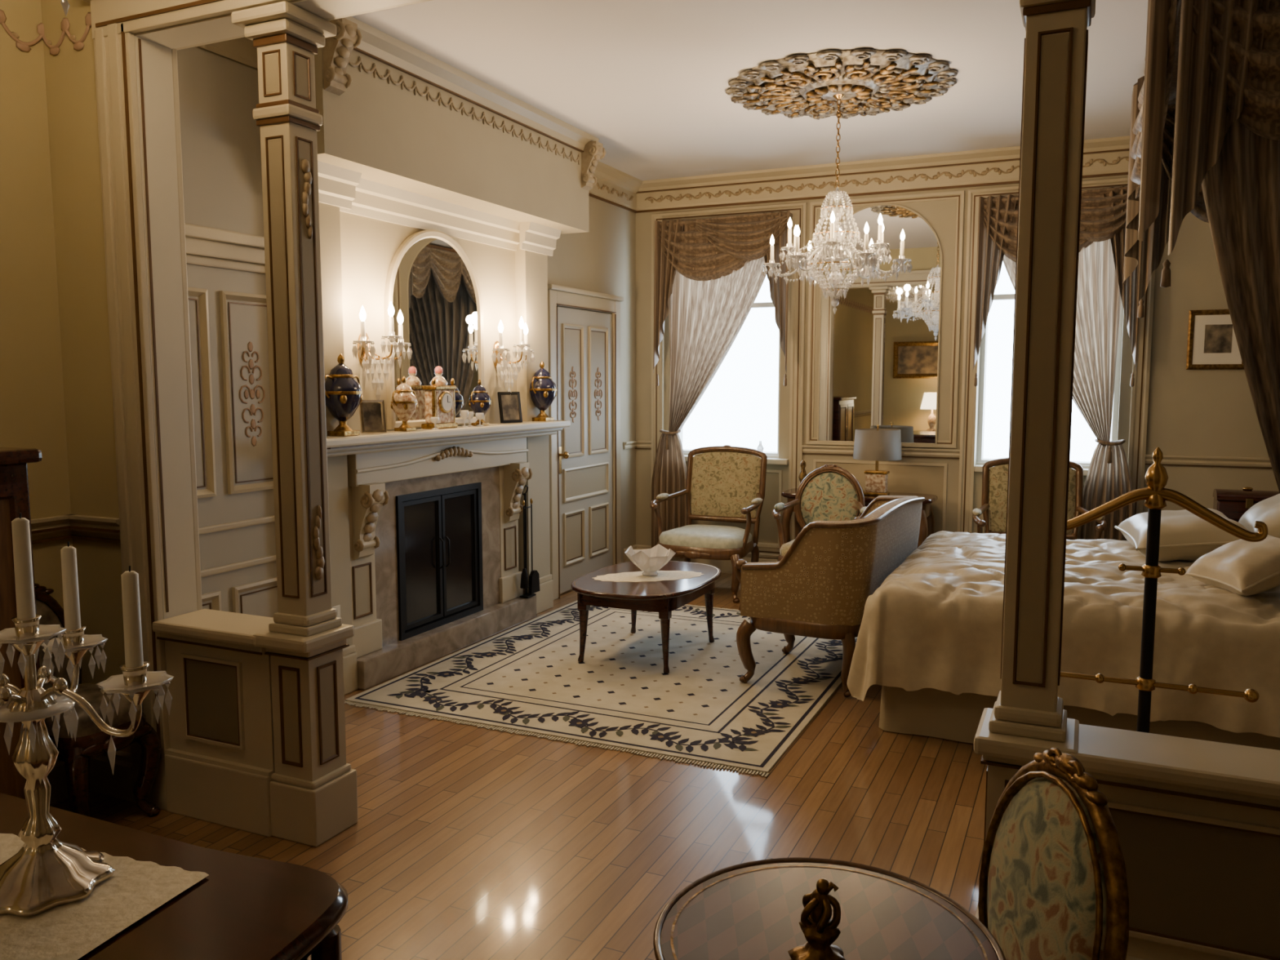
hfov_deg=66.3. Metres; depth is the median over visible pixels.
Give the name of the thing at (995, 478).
armchair
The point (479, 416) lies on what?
goblet
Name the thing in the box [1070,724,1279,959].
wall
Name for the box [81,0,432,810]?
trim
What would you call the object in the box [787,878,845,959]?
bronze figurine
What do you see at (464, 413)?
goblet
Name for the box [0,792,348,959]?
sideboard
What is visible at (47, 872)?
candelabra
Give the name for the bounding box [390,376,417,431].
vase
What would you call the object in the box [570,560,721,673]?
coffee table
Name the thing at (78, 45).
trim
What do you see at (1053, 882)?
dining chair
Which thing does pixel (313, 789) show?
column
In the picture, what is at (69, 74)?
wall partition
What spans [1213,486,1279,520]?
jewelry box
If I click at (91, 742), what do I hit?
chair
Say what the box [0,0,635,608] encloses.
wall
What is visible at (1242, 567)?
bed pillow
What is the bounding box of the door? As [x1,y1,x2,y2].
[547,284,623,599]
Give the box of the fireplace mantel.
[326,420,570,689]
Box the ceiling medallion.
[725,48,957,119]
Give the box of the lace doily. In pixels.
[593,570,704,582]
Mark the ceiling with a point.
(648, 80)
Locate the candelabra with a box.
[0,512,173,916]
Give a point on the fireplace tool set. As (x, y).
(533, 584)
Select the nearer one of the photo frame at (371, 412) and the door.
the photo frame at (371, 412)
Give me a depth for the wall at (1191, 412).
6.82 m
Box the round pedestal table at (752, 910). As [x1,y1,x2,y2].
[653,857,1005,959]
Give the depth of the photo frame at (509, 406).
6.33 m
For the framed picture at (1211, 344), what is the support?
attached to the wall at (1191, 412)
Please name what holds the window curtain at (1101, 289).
hanging from the wall at (1191, 412)
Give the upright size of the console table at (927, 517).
0.767 m
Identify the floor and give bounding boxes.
[49,572,987,959]
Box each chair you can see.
[34,582,161,817]
[977,747,1128,959]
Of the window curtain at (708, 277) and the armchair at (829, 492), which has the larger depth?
the window curtain at (708, 277)
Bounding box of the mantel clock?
[421,365,457,429]
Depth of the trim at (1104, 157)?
7.47 m
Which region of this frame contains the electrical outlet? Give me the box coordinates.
[332,604,340,617]
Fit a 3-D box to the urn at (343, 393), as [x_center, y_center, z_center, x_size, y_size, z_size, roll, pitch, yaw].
[-1.478,-0.423,4.865,0.204,0.405,0.201,-2,6,-23]
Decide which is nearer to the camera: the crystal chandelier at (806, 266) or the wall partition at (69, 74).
the wall partition at (69, 74)
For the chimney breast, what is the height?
3.250 m
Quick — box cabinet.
[0,447,41,799]
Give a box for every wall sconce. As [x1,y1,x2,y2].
[351,302,412,399]
[491,316,534,395]
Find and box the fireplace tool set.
[520,484,539,598]
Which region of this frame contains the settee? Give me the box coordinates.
[733,495,924,697]
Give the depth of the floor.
3.56 m
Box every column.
[231,1,358,846]
[973,0,1095,919]
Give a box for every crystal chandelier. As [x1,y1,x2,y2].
[60,0,70,16]
[761,93,912,314]
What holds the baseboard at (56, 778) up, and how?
attached to the wall at (602, 259)
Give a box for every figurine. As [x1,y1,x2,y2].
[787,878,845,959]
[798,459,806,483]
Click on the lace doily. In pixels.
(635, 576)
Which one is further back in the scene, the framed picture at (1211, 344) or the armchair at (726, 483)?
the armchair at (726, 483)
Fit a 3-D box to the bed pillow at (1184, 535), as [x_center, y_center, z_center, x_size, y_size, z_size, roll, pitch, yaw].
[2.733,0.273,4.939,0.531,0.214,0.768,-5,4,19]
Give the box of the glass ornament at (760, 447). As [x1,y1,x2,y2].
[755,440,764,457]
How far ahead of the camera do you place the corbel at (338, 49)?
4.43 m
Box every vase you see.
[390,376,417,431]
[468,378,491,425]
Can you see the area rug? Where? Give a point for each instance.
(528, 678)
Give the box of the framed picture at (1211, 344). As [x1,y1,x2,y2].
[1186,309,1244,369]
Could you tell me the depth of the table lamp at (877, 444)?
7.22 m
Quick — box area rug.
[344,600,857,777]
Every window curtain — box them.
[651,210,792,559]
[973,186,1142,540]
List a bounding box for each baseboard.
[47,544,636,804]
[635,544,777,573]
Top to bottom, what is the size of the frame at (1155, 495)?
1.415 m
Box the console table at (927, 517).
[781,488,937,548]
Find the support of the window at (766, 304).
in the wall at (1191, 412)
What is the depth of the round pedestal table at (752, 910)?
1.55 m
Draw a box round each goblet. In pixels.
[430,417,439,429]
[459,409,468,427]
[466,411,473,426]
[475,413,484,426]
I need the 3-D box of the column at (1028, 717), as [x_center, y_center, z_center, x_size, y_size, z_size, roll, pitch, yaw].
[0.975,-0.038,2.396,0.236,2.794,0.253,3,6,24]
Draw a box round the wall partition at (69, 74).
[40,0,131,753]
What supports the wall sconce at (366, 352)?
attached to the chimney breast
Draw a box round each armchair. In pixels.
[649,444,767,602]
[772,464,866,561]
[972,457,1106,539]
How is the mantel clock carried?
on the fireplace mantel
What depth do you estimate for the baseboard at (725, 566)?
8.24 m
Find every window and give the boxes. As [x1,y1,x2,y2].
[678,302,780,457]
[975,293,1123,468]
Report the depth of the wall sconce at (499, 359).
6.28 m
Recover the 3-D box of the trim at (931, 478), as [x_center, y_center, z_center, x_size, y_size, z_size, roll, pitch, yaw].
[1.809,-0.736,7.563,3.770,2.830,0.070,3,6,24]
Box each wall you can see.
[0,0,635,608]
[152,608,275,836]
[635,174,1279,545]
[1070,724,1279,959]
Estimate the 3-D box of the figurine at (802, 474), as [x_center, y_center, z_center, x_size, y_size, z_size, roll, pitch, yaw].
[1.259,-0.033,7.571,0.070,0.245,0.070,3,6,24]
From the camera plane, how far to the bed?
4.20 m
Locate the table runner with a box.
[0,833,208,959]
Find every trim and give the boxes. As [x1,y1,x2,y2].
[0,8,91,55]
[31,440,1271,801]
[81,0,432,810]
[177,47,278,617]
[196,36,1129,213]
[317,16,599,256]
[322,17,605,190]
[651,177,1155,558]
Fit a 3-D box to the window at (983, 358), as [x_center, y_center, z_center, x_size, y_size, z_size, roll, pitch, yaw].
[2.989,-0.950,7.162,0.950,1.705,0.120,3,6,24]
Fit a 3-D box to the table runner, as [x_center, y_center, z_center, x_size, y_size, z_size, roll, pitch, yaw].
[-1.091,0.619,1.291,0.700,0.002,0.666,2,6,19]
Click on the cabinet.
(14, 482)
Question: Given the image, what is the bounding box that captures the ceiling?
[351,0,1147,181]
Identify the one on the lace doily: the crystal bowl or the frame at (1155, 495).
the crystal bowl
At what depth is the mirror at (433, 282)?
5.70 m
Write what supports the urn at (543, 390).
on the fireplace mantel
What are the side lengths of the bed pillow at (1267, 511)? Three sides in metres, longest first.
0.728 x 0.511 x 0.259 m
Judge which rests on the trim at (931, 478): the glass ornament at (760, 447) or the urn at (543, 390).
the glass ornament at (760, 447)
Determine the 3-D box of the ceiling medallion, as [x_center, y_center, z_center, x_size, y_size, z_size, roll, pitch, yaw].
[1.118,-2.178,5.504,1.275,0.072,1.262,3,6,24]
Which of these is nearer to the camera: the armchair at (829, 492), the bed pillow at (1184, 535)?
the bed pillow at (1184, 535)
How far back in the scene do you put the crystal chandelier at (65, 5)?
2.35 m
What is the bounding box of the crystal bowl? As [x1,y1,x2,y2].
[624,543,675,576]
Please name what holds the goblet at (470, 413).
on the fireplace mantel
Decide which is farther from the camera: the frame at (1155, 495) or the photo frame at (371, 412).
the photo frame at (371, 412)
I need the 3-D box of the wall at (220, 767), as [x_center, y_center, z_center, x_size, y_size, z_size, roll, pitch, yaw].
[-1.498,0.878,3.607,0.510,0.730,0.240,3,6,24]
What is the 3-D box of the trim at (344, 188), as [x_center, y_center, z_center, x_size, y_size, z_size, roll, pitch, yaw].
[-0.992,-1.830,5.649,0.380,0.790,2.600,3,6,24]
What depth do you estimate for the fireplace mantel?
5.69 m
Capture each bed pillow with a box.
[1114,507,1249,561]
[1184,534,1279,595]
[1238,493,1279,537]
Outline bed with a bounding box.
[846,530,1279,750]
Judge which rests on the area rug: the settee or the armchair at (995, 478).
the settee
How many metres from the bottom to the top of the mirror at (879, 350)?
1.820 m
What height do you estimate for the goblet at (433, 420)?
0.070 m
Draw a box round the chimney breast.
[314,47,589,694]
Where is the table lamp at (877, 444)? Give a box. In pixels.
[853,424,902,495]
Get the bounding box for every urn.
[324,353,363,435]
[529,360,556,421]
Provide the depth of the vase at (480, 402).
5.95 m
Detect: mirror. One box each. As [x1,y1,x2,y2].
[384,229,484,430]
[817,203,942,444]
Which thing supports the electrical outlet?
attached to the chimney breast
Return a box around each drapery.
[1123,0,1279,493]
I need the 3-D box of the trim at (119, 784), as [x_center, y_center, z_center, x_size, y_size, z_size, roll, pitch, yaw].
[0.443,0.789,2.693,5.750,1.090,10.300,3,6,24]
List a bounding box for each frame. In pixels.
[359,400,386,433]
[497,391,522,422]
[1060,447,1267,733]

